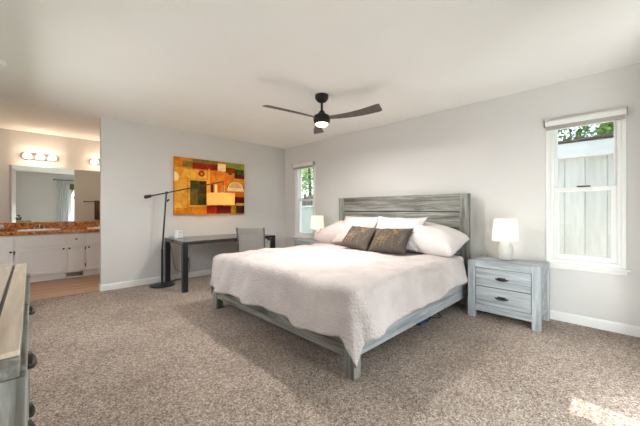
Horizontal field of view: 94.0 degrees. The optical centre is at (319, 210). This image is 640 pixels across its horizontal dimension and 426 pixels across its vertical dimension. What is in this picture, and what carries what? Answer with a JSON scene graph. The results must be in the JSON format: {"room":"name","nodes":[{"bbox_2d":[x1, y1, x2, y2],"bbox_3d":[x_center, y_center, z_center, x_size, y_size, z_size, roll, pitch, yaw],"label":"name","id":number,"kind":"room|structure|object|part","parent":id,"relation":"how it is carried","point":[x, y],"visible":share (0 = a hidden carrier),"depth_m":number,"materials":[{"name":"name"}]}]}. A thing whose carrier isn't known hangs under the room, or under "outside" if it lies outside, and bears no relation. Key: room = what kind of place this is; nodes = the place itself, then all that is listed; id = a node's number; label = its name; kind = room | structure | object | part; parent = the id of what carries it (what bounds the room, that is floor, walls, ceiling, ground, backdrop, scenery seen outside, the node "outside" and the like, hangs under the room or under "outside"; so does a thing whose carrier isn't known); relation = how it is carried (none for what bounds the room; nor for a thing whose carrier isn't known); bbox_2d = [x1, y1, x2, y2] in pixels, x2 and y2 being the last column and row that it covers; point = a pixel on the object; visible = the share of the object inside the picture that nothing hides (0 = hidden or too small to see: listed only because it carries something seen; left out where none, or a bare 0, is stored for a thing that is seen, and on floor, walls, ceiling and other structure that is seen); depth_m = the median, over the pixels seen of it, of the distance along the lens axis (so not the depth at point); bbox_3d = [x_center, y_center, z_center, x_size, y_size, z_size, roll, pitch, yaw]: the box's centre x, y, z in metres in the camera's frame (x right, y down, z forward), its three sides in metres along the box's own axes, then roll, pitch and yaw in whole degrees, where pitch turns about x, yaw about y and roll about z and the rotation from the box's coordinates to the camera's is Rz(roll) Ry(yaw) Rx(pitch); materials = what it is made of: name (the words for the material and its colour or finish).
{"room":"bedroom","nodes":[
{"label":"bedroom","id":0,"kind":"room"},
{"bbox_2d":[0,128,99,222],"bbox_3d":[-3.893,-0.092,6.027,5.010,2.440,0.120,0,0,-44],"label":"wall","id":1,"kind":"structure","parent":0,"point":[72,153],"depth_m":5.07,"materials":[{"name":"paint"}]},
{"bbox_2d":[21,152,58,160],"bbox_3d":[-4.729,-0.907,5.043,0.474,0.104,0.133,0,0,-44],"label":"vanity light","id":2,"kind":"object","parent":1,"relation":"attached to","point":[24,155],"visible":1,"depth_m":5.02,"materials":[{"name":"glass"}]},
{"bbox_3d":[-4.826,-0.907,4.920,0.092,0.092,0.092,0,0,-44],"label":"globe","id":3,"kind":"part","parent":2,"relation":"part of","materials":[{"name":"white glass"}]},
{"bbox_3d":[-4.715,-0.907,5.028,0.092,0.092,0.092,0,0,-44],"label":"globe","id":4,"kind":"part","parent":2,"relation":"part of","materials":[{"name":"white glass"}]},
{"bbox_3d":[-4.603,-0.907,5.136,0.092,0.092,0.092,0,0,-44],"label":"globe","id":5,"kind":"part","parent":2,"relation":"part of","materials":[{"name":"white glass"}]},
{"bbox_2d":[10,165,99,222],"bbox_3d":[-4.381,-0.270,5.465,1.812,0.935,0.006,0,0,-44],"label":"mirror","id":6,"kind":"object","parent":1,"relation":"attached to","point":[37,194],"visible":0.64,"depth_m":5.19,"materials":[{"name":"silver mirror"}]},
{"bbox_2d":[89,159,99,164],"bbox_3d":[-4.082,-0.907,5.668,0.474,0.104,0.133,0,0,-44],"label":"vanity light","id":7,"kind":"object","parent":1,"relation":"attached to","point":[91,161],"visible":0.38,"depth_m":5.54,"materials":[{"name":"glass"}]},
{"bbox_2d":[100,116,284,284],"bbox_3d":[-1.942,-0.092,5.311,3.196,2.440,0.120,0,0,-44],"label":"wall","id":8,"kind":"structure","parent":0,"point":[136,159],"depth_m":4.68,"materials":[{"name":"paint"}]},
{"bbox_2d":[101,269,211,290],"bbox_3d":[-1.901,1.082,5.258,3.181,0.092,0.014,0,0,-44],"label":"baseboard","id":9,"kind":"structure","parent":8,"relation":"attached to","point":[111,286],"depth_m":4.52,"materials":[{"name":"white paint"}]},
{"bbox_2d":[173,156,243,214],"bbox_3d":[-1.898,-0.399,5.236,1.258,0.943,0.046,0,0,-44],"label":"painting","id":10,"kind":"object","parent":8,"relation":"attached to","point":[187,172],"visible":0.94,"depth_m":5.12,"materials":[{"name":"paint"}]},
{"bbox_2d":[0,0,639,148],"bbox_3d":[-1.269,-1.362,3.417,5.160,0.100,7.580,0,0,-44],"label":"ceiling","id":11,"kind":"structure","parent":0,"point":[206,67],"depth_m":2.53,"materials":[{"name":"paint"}]},
{"bbox_2d":[0,60,6,67],"bbox_3d":[-2.850,-1.288,2.614,0.144,0.047,0.144,0,0,-44],"label":"smoke detector","id":12,"kind":"object","parent":11,"relation":"attached to","point":[3,64],"visible":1,"depth_m":2.63,"materials":[{"name":"white plastic"}]},
{"bbox_2d":[263,93,381,133],"bbox_3d":[-0.004,-1.131,3.288,1.186,0.359,1.234,0,0,-44],"label":"ceiling fan","id":13,"kind":"object","parent":11,"relation":"hanging from","point":[321,119],"visible":1,"depth_m":3.31,"materials":[{"name":"black metal"}]},
{"bbox_3d":[-0.295,-1.053,3.168,0.611,0.048,0.134,0,0,-29],"label":"blade","id":14,"kind":"part","parent":13,"relation":"part of","materials":[{"name":"brown wood"}]},
{"bbox_3d":[-0.020,-1.053,3.787,0.134,0.048,0.611,0,0,1],"label":"blade","id":15,"kind":"part","parent":13,"relation":"part of","materials":[{"name":"brown wood"}]},
{"bbox_3d":[0.021,-1.060,3.398,0.190,0.147,0.190,0,0,-44],"label":"motor","id":16,"kind":"part","parent":13,"relation":"part of","materials":[{"name":"black metal"}]},
{"bbox_3d":[0.373,-1.053,3.227,0.611,0.048,0.134,0,0,33],"label":"blade","id":17,"kind":"part","parent":13,"relation":"part of","materials":[{"name":"brown wood"}]},
{"bbox_2d":[30,274,639,425],"bbox_3d":[-1.210,1.158,3.405,5.190,0.060,7.580,0,0,-44],"label":"floor","id":18,"kind":"structure","parent":0,"point":[142,355],"depth_m":2.11,"materials":[{"name":"brown carpet"}]},
{"bbox_2d":[0,263,36,425],"bbox_3d":[-1.220,0.703,0.939,0.474,0.850,1.355,0,0,-44],"label":"dresser","id":19,"kind":"object","parent":18,"relation":"on","point":[17,359],"visible":1,"depth_m":0.70,"materials":[{"name":"grey wood"}]},
{"bbox_3d":[-1.228,0.284,0.896,0.383,0.011,1.305,0,0,-44],"label":"panel","id":20,"kind":"part","parent":19,"relation":"part of","materials":[{"name":"beige wood"}]},
{"bbox_3d":[-0.637,0.731,0.609,0.055,0.794,0.070,0,0,-44],"label":"leg","id":21,"kind":"part","parent":19,"relation":"part of","materials":[{"name":"grey wood"}]},
{"bbox_3d":[-0.862,0.438,0.865,0.021,0.190,0.596,0,0,-44],"label":"drawer","id":22,"kind":"part","parent":19,"relation":"part of","materials":[{"name":"grey wood"}]},
{"bbox_3d":[-1.281,0.438,1.299,0.021,0.190,0.596,0,0,-44],"label":"drawer","id":23,"kind":"part","parent":19,"relation":"part of","materials":[{"name":"grey wood"}]},
{"bbox_3d":[-0.862,0.648,0.865,0.021,0.210,0.596,0,0,-44],"label":"drawer","id":24,"kind":"part","parent":19,"relation":"part of","materials":[{"name":"grey wood"}]},
{"bbox_3d":[-1.281,0.648,1.299,0.021,0.210,0.596,0,0,-44],"label":"drawer","id":25,"kind":"part","parent":19,"relation":"part of","materials":[{"name":"grey wood"}]},
{"bbox_3d":[-1.281,0.875,1.299,0.021,0.225,0.596,0,0,-44],"label":"drawer","id":26,"kind":"part","parent":19,"relation":"part of","materials":[{"name":"grey wood"}]},
{"bbox_3d":[-0.849,0.647,0.877,0.025,0.033,0.117,0,0,-44],"label":"handle","id":27,"kind":"part","parent":19,"relation":"part of","materials":[{"name":"black metal"}]},
{"bbox_3d":[-1.268,0.438,1.312,0.025,0.033,0.117,0,0,-44],"label":"handle","id":28,"kind":"part","parent":19,"relation":"part of","materials":[{"name":"black metal"}]},
{"bbox_3d":[-0.849,0.438,0.877,0.025,0.033,0.117,0,0,-44],"label":"handle","id":29,"kind":"part","parent":19,"relation":"part of","materials":[{"name":"black metal"}]},
{"bbox_3d":[-1.268,0.875,1.312,0.025,0.033,0.117,0,0,-44],"label":"handle","id":30,"kind":"part","parent":19,"relation":"part of","materials":[{"name":"black metal"}]},
{"bbox_2d":[0,232,99,282],"bbox_3d":[-4.206,0.753,5.228,3.170,0.750,0.576,0,0,-44],"label":"vanity cabinet","id":31,"kind":"object","parent":18,"relation":"on","point":[46,256],"visible":0.51,"depth_m":4.80,"materials":[{"name":"paint"}]},
{"bbox_3d":[-4.791,0.805,4.326,0.473,0.415,0.020,0,0,-44],"label":"door","id":32,"kind":"part","parent":31,"relation":"part of","materials":[{"name":"paint"}]},
{"bbox_3d":[-4.791,0.483,4.326,0.473,0.180,0.020,0,0,-44],"label":"drawer","id":33,"kind":"part","parent":31,"relation":"part of","materials":[{"name":"paint"}]},
{"bbox_3d":[-4.782,0.805,4.316,0.473,0.415,0.008,0,0,-44],"label":"rail frame","id":34,"kind":"part","parent":31,"relation":"part of","materials":[{"name":"paint"}]},
{"bbox_3d":[-4.396,0.483,4.708,0.573,0.180,0.020,0,0,-44],"label":"drawer","id":35,"kind":"part","parent":31,"relation":"part of","materials":[{"name":"paint"}]},
{"bbox_3d":[-4.386,0.805,4.698,0.573,0.415,0.008,0,0,-44],"label":"rail frame","id":36,"kind":"part","parent":31,"relation":"part of","materials":[{"name":"paint"}]},
{"bbox_3d":[-4.396,0.805,4.708,0.573,0.415,0.020,0,0,-44],"label":"door","id":37,"kind":"part","parent":31,"relation":"part of","materials":[{"name":"paint"}]},
{"bbox_2d":[0,221,99,235],"bbox_3d":[-4.210,0.289,5.233,3.170,0.173,0.578,0,0,-44],"label":"countertop","id":38,"kind":"structure","parent":31,"relation":"on","point":[9,229],"depth_m":5.01,"materials":[{"name":"orange stone"}]},
{"bbox_2d":[17,229,60,230],"bbox_3d":[-4.568,0.319,4.861,0.520,0.017,0.380,0,0,-44],"label":"sink","id":39,"kind":"object","parent":38,"relation":"in","point":[24,229],"visible":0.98,"depth_m":4.83,"materials":[{"name":"white ceramic"}]},
{"bbox_2d":[65,271,82,276],"bbox_3d":[-4.138,1.073,5.020,0.240,0.070,0.009,0,0,-44],"label":"floor vent","id":40,"kind":"object","parent":31,"relation":"attached to","point":[78,273],"visible":1,"depth_m":5.01,"materials":[{"name":"metal"}]},
{"bbox_3d":[-4.090,0.483,5.003,0.223,0.180,0.020,0,0,-44],"label":"drawer","id":41,"kind":"part","parent":31,"relation":"part of","materials":[{"name":"paint"}]},
{"bbox_3d":[-4.090,0.805,5.003,0.223,0.415,0.020,0,0,-44],"label":"door","id":42,"kind":"part","parent":31,"relation":"part of","materials":[{"name":"paint"}]},
{"bbox_3d":[-4.080,0.805,4.993,0.223,0.415,0.008,0,0,-44],"label":"rail frame","id":43,"kind":"part","parent":31,"relation":"part of","materials":[{"name":"paint"}]},
{"bbox_3d":[-3.784,0.483,5.298,0.573,0.180,0.020,0,0,-44],"label":"drawer","id":44,"kind":"part","parent":31,"relation":"part of","materials":[{"name":"paint"}]},
{"bbox_3d":[-3.774,0.805,5.288,0.573,0.415,0.008,0,0,-44],"label":"rail frame","id":45,"kind":"part","parent":31,"relation":"part of","materials":[{"name":"paint"}]},
{"bbox_3d":[-3.784,0.805,5.298,0.573,0.415,0.020,0,0,-44],"label":"door","id":46,"kind":"part","parent":31,"relation":"part of","materials":[{"name":"paint"}]},
{"bbox_2d":[30,290,99,301],"bbox_3d":[-3.428,1.127,3.835,0.994,0.007,0.030,0,0,-44],"label":"trim","id":47,"kind":"structure","parent":18,"relation":"on","point":[99,290],"depth_m":3.90,"materials":[{"name":"wood"}]},
{"bbox_2d":[144,181,234,287],"bbox_3d":[-2.039,0.319,4.753,1.322,1.618,0.500,0,0,-30],"label":"floor lamp","id":48,"kind":"object","parent":18,"relation":"on","point":[218,198],"visible":0.92,"depth_m":4.69,"materials":[{"name":"black metal"}]},
{"bbox_3d":[-2.053,-0.345,4.681,1.071,0.290,0.020,0,0,-34],"label":"arm","id":49,"kind":"part","parent":48,"relation":"part of","materials":[{"name":"black paint"}]},
{"bbox_3d":[-1.644,-0.186,4.948,0.444,0.190,0.444,0,0,-44],"label":"lamp shade","id":50,"kind":"part","parent":48,"relation":"part of","materials":[{"name":"beige fabric"}]},
{"bbox_2d":[164,234,274,292],"bbox_3d":[-1.594,0.778,4.883,1.530,0.700,0.800,0,0,-44],"label":"desk","id":51,"kind":"object","parent":18,"relation":"on","point":[184,242],"visible":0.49,"depth_m":4.53,"materials":[{"name":"black paint"}]},
{"bbox_3d":[-2.372,0.803,4.639,0.070,0.650,0.070,0,0,-44],"label":"leg","id":52,"kind":"part","parent":51,"relation":"part of","materials":[{"name":"black paint"}]},
{"bbox_2d":[169,230,182,270],"bbox_3d":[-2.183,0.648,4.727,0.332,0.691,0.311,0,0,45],"label":"router","id":53,"kind":"object","parent":51,"relation":"on","point":[178,233],"visible":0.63,"depth_m":4.57,"materials":[{"name":"white plastic"}]},
{"bbox_3d":[-1.865,0.803,4.114,0.070,0.650,0.070,0,0,-44],"label":"leg","id":54,"kind":"part","parent":51,"relation":"part of","materials":[{"name":"black paint"}]},
{"bbox_3d":[-0.815,0.803,5.128,0.070,0.650,0.070,0,0,-44],"label":"leg","id":55,"kind":"part","parent":51,"relation":"part of","materials":[{"name":"black paint"}]},
{"bbox_2d":[235,227,271,251],"bbox_3d":[-1.079,0.695,4.887,0.569,0.864,0.630,0,0,-2],"label":"office chair","id":56,"kind":"object","parent":18,"relation":"on","point":[249,238],"visible":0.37,"depth_m":4.65,"materials":[{"name":"grey fabric"}]},
{"bbox_3d":[-1.286,0.486,4.855,0.022,0.446,0.580,0,0,-2],"label":"frame","id":57,"kind":"part","parent":56,"relation":"part of","materials":[{"name":"metal"}]},
{"bbox_3d":[-1.072,0.493,4.653,0.390,0.430,0.122,0,0,-2],"label":"backrest","id":58,"kind":"part","parent":56,"relation":"part of","materials":[{"name":"grey fabric"}]},
{"bbox_2d":[294,238,317,245],"bbox_3d":[-0.081,0.828,5.259,0.482,0.600,0.640,0,0,-44],"label":"nightstand","id":59,"kind":"object","parent":18,"relation":"on","point":[311,241],"visible":0.24,"depth_m":5.25,"materials":[{"name":"grey wood"}]},
{"bbox_2d":[310,215,323,237],"bbox_3d":[-0.049,0.309,5.234,0.252,0.435,0.252,0,0,-44],"label":"table lamp","id":60,"kind":"object","parent":59,"relation":"on","point":[317,221],"visible":0.71,"depth_m":5.14,"materials":[{"name":"white fabric"}]},
{"bbox_3d":[-0.049,0.207,5.234,0.252,0.230,0.252,0,0,-44],"label":"lamp shade","id":61,"kind":"part","parent":60,"relation":"part of","materials":[{"name":"fabric"}]},
{"bbox_2d":[213,193,470,380],"bbox_3d":[0.292,0.462,3.516,2.275,1.332,2.100,0,0,-45],"label":"bed","id":62,"kind":"object","parent":18,"relation":"on","point":[453,211],"visible":0.41,"depth_m":3.56,"materials":[{"name":"grey wood"}]},
{"bbox_3d":[-1.177,0.956,3.447,0.085,0.345,0.075,0,0,-45],"label":"leg","id":63,"kind":"part","parent":62,"relation":"part of","materials":[{"name":"grey wood"}]},
{"bbox_3d":[-0.487,0.900,2.727,0.033,0.205,1.920,0,0,-45],"label":"footboard","id":64,"kind":"part","parent":62,"relation":"part of","materials":[{"name":"grey wood"}]},
{"bbox_3d":[0.377,0.463,5.001,0.070,1.330,0.105,0,0,-45],"label":"post","id":65,"kind":"part","parent":62,"relation":"part of","materials":[{"name":"grey wood"}]},
{"bbox_3d":[0.223,0.956,2.026,0.085,0.345,0.075,0,0,-45],"label":"leg","id":66,"kind":"part","parent":62,"relation":"part of","materials":[{"name":"grey wood"}]},
{"bbox_3d":[1.071,0.348,4.309,0.027,1.040,1.985,0,0,-45],"label":"headboard","id":67,"kind":"part","parent":62,"relation":"part of","materials":[{"name":"grey wood"}]},
{"bbox_3d":[1.014,0.893,2.794,2.120,0.200,0.033,0,0,-45],"label":"rail","id":68,"kind":"part","parent":62,"relation":"part of","materials":[{"name":"grey wood"}]},
{"bbox_3d":[1.753,0.463,3.605,0.070,1.330,0.105,0,0,-45],"label":"post","id":69,"kind":"part","parent":62,"relation":"part of","materials":[{"name":"grey wood"}]},
{"bbox_2d":[416,317,429,325],"bbox_3d":[0.984,1.078,3.044,0.248,0.100,0.280,0,0,36],"label":"bag","id":70,"kind":"object","parent":18,"relation":"on","point":[428,318],"visible":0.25,"depth_m":2.92,"materials":[{"name":"blue fabric"}]},
{"bbox_2d":[468,255,549,331],"bbox_3d":[1.971,0.828,3.133,0.482,0.600,0.640,0,0,-44],"label":"nightstand","id":71,"kind":"object","parent":18,"relation":"on","point":[514,288],"visible":1,"depth_m":2.97,"materials":[{"name":"grey wood"}]},
{"bbox_3d":[1.635,0.828,3.205,0.055,0.600,0.070,0,0,-44],"label":"leg","id":72,"kind":"part","parent":71,"relation":"part of","materials":[{"name":"grey wood"}]},
{"bbox_3d":[1.809,0.694,2.977,0.032,0.033,0.119,0,0,-44],"label":"handle","id":73,"kind":"part","parent":71,"relation":"part of","materials":[{"name":"black metal"}]},
{"bbox_3d":[1.809,0.886,2.977,0.032,0.033,0.119,0,0,-44],"label":"handle","id":74,"kind":"part","parent":71,"relation":"part of","materials":[{"name":"black metal"}]},
{"bbox_3d":[1.826,0.695,2.993,0.022,0.184,0.488,0,0,-44],"label":"drawer","id":75,"kind":"part","parent":71,"relation":"part of","materials":[{"name":"grey wood"}]},
{"bbox_3d":[1.826,0.886,2.993,0.022,0.183,0.488,0,0,-44],"label":"drawer","id":76,"kind":"part","parent":71,"relation":"part of","materials":[{"name":"grey wood"}]},
{"bbox_3d":[1.831,1.018,2.998,0.032,0.070,0.500,0,0,-44],"label":"rail","id":77,"kind":"part","parent":71,"relation":"part of","materials":[{"name":"grey wood"}]},
{"bbox_2d":[492,219,518,260],"bbox_3d":[1.969,0.309,3.172,0.252,0.435,0.252,0,0,-44],"label":"table lamp","id":78,"kind":"object","parent":71,"relation":"on","point":[504,230],"visible":1,"depth_m":3.10,"materials":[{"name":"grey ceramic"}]},
{"bbox_3d":[1.969,0.207,3.172,0.252,0.230,0.252,0,0,-44],"label":"lamp shade","id":79,"kind":"part","parent":78,"relation":"part of","materials":[{"name":"fabric"}]},
{"bbox_3d":[2.031,0.828,2.795,0.055,0.600,0.070,0,0,-44],"label":"leg","id":80,"kind":"part","parent":71,"relation":"part of","materials":[{"name":"grey wood"}]},
{"bbox_3d":[2.323,0.828,3.076,0.055,0.600,0.070,0,0,-44],"label":"leg","id":81,"kind":"part","parent":71,"relation":"part of","materials":[{"name":"grey wood"}]},
{"bbox_2d":[285,63,639,326],"bbox_3d":[0.533,-0.092,5.157,0.150,2.440,7.520,0,0,-44],"label":"wall","id":82,"kind":"structure","parent":0,"point":[493,150],"depth_m":3.46,"materials":[{"name":"paint"}]},
{"bbox_2d":[293,165,314,239],"bbox_3d":[-0.274,-0.169,5.928,0.160,1.526,0.660,0,0,-44],"label":"window","id":83,"kind":"structure","parent":82,"relation":"in","point":[299,235],"depth_m":6.08,"materials":[{"name":"white paint"}]},
{"bbox_2d":[292,161,314,169],"bbox_3d":[-0.328,-0.875,5.876,0.056,0.107,0.618,0,0,-44],"label":"roller blind","id":84,"kind":"object","parent":83,"relation":"attached to","point":[308,164],"visible":1,"depth_m":5.83,"materials":[{"name":"white fabric"}]},
{"bbox_3d":[-0.267,0.134,5.935,0.036,0.728,0.480,0,0,-44],"label":"sash","id":85,"kind":"part","parent":83,"relation":"part of","materials":[{"name":"white plastic"}]},
{"bbox_3d":[-0.238,-0.530,5.963,0.030,0.684,0.480,0,0,-44],"label":"sash","id":86,"kind":"part","parent":83,"relation":"part of","materials":[{"name":"clear glass"}]},
{"bbox_2d":[546,115,630,275],"bbox_3d":[2.605,-0.169,2.946,0.160,1.526,0.650,0,0,-44],"label":"window","id":87,"kind":"structure","parent":82,"relation":"in","point":[617,264],"depth_m":2.84,"materials":[{"name":"white paint"}]},
{"bbox_3d":[2.612,0.134,2.953,0.036,0.728,0.470,0,0,-44],"label":"sash","id":88,"kind":"part","parent":87,"relation":"part of","materials":[{"name":"glass"}]},
{"bbox_2d":[544,106,627,130],"bbox_3d":[2.551,-0.875,2.893,0.056,0.107,0.608,0,0,-44],"label":"roller blind","id":89,"kind":"object","parent":87,"relation":"attached to","point":[615,114],"visible":1,"depth_m":2.85,"materials":[{"name":"white fabric"}]},
{"bbox_3d":[2.641,-0.530,2.980,0.030,0.684,0.470,0,0,-44],"label":"sash","id":90,"kind":"part","parent":87,"relation":"part of","materials":[{"name":"white plastic"}]},
{"bbox_3d":[2.573,0.543,2.914,0.070,0.022,0.650,0,0,-44],"label":"sill","id":91,"kind":"part","parent":87,"relation":"part of","materials":[{"name":"white paint"}]},
{"bbox_2d":[550,310,639,336],"bbox_3d":[1.123,1.082,4.427,0.014,0.092,5.410,0,0,-44],"label":"baseboard","id":92,"kind":"structure","parent":82,"relation":"attached to","point":[621,328],"depth_m":2.85,"materials":[{"name":"white paint"}]},
{"label":"outside","id":93,"kind":"structure","parent":0,"visible":0},
{"bbox_3d":[1.154,1.453,5.284,27.000,0.050,30.000,0,0,-44],"label":"lawn","id":94,"kind":"structure","parent":93,"visible":0},
{"bbox_2d":[302,167,312,205],"bbox_3d":[-0.418,-1.207,14.161,4.284,5.277,5.019,0,0,-44],"label":"tree","id":95,"kind":"object","parent":94,"relation":"on","point":[308,177],"visible":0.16,"depth_m":13.98,"materials":[{"name":"green plant"}]},
{"bbox_2d":[302,206,312,232],"bbox_3d":[-0.553,0.643,9.752,0.210,1.570,3.840,0,0,-44],"label":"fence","id":96,"kind":"structure","parent":94,"relation":"on","point":[307,211],"depth_m":9.52,"materials":[{"name":"white"}]},
{"bbox_2d":[302,194,312,205],"bbox_3d":[-0.209,0.413,10.918,0.065,2.030,4.800,0,0,-44],"label":"fence","id":97,"kind":"object","parent":94,"relation":"on","point":[304,203],"visible":0.07,"depth_m":11.19,"materials":[{"name":"grey wood"}]},
{"bbox_2d":[558,134,613,257],"bbox_3d":[4.686,0.118,4.663,2.880,2.620,5.200,0,0,-44],"label":"fence","id":98,"kind":"object","parent":94,"relation":"on","point":[584,217],"visible":0.12,"depth_m":3.94,"materials":[{"name":"white wood"}]},
{"bbox_2d":[558,121,613,140],"bbox_3d":[7.244,-1.674,7.208,4.230,6.211,4.202,0,0,-44],"label":"tree","id":99,"kind":"object","parent":94,"relation":"on","point":[607,128],"visible":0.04,"depth_m":8.17,"materials":[{"name":"green plant"}]},
{"bbox_3d":[0.304,0.740,3.507,2.110,0.393,1.930,0,0,-45],"label":"mattress","id":100,"kind":"object","parent":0,"visible":0},
{"bbox_2d":[210,243,467,367],"bbox_3d":[0.134,0.737,3.272,2.018,0.500,2.274,0,0,-45],"label":"quilt","id":101,"kind":"object","parent":100,"relation":"on","point":[352,295],"visible":0.93,"depth_m":2.49,"materials":[{"name":"white fabric"}]},
{"bbox_2d":[313,220,376,243],"bbox_3d":[0.422,0.315,4.493,0.548,0.430,1.005,0,0,-44],"label":"pillow","id":102,"kind":"object","parent":101,"relation":"on","point":[327,234],"visible":0.38,"depth_m":4.43,"materials":[{"name":"white fabric"}]},
{"bbox_2d":[331,215,382,241],"bbox_3d":[0.501,0.270,4.169,0.312,0.396,0.700,0,0,-41],"label":"sham pillow","id":103,"kind":"object","parent":101,"relation":"on","point":[349,221],"visible":0.48,"depth_m":4.14,"materials":[{"name":"white fabric"}]},
{"bbox_2d":[340,226,378,250],"bbox_3d":[0.502,0.348,3.869,0.267,0.287,0.490,0,0,-37],"label":"throw pillow","id":104,"kind":"object","parent":101,"relation":"on","point":[357,237],"visible":0.98,"depth_m":3.77,"materials":[{"name":"brown fabric"}]},
{"bbox_2d":[368,228,413,253],"bbox_3d":[0.825,0.350,3.517,0.490,0.291,0.269,0,0,38],"label":"throw pillow","id":105,"kind":"object","parent":101,"relation":"on","point":[393,240],"visible":1,"depth_m":3.44,"materials":[{"name":"brown fabric"}]},
{"bbox_2d":[368,216,428,251],"bbox_3d":[0.944,0.271,3.706,0.700,0.394,0.308,0,0,42],"label":"sham pillow","id":106,"kind":"object","parent":101,"relation":"on","point":[404,223],"visible":0.38,"depth_m":3.61,"materials":[{"name":"white fabric"}]},
{"bbox_2d":[376,217,469,256],"bbox_3d":[1.206,0.314,3.680,1.046,0.440,0.546,0,0,42],"label":"pillow","id":107,"kind":"object","parent":101,"relation":"on","point":[430,238],"visible":0.6,"depth_m":3.37,"materials":[{"name":"white fabric"}]}
]}

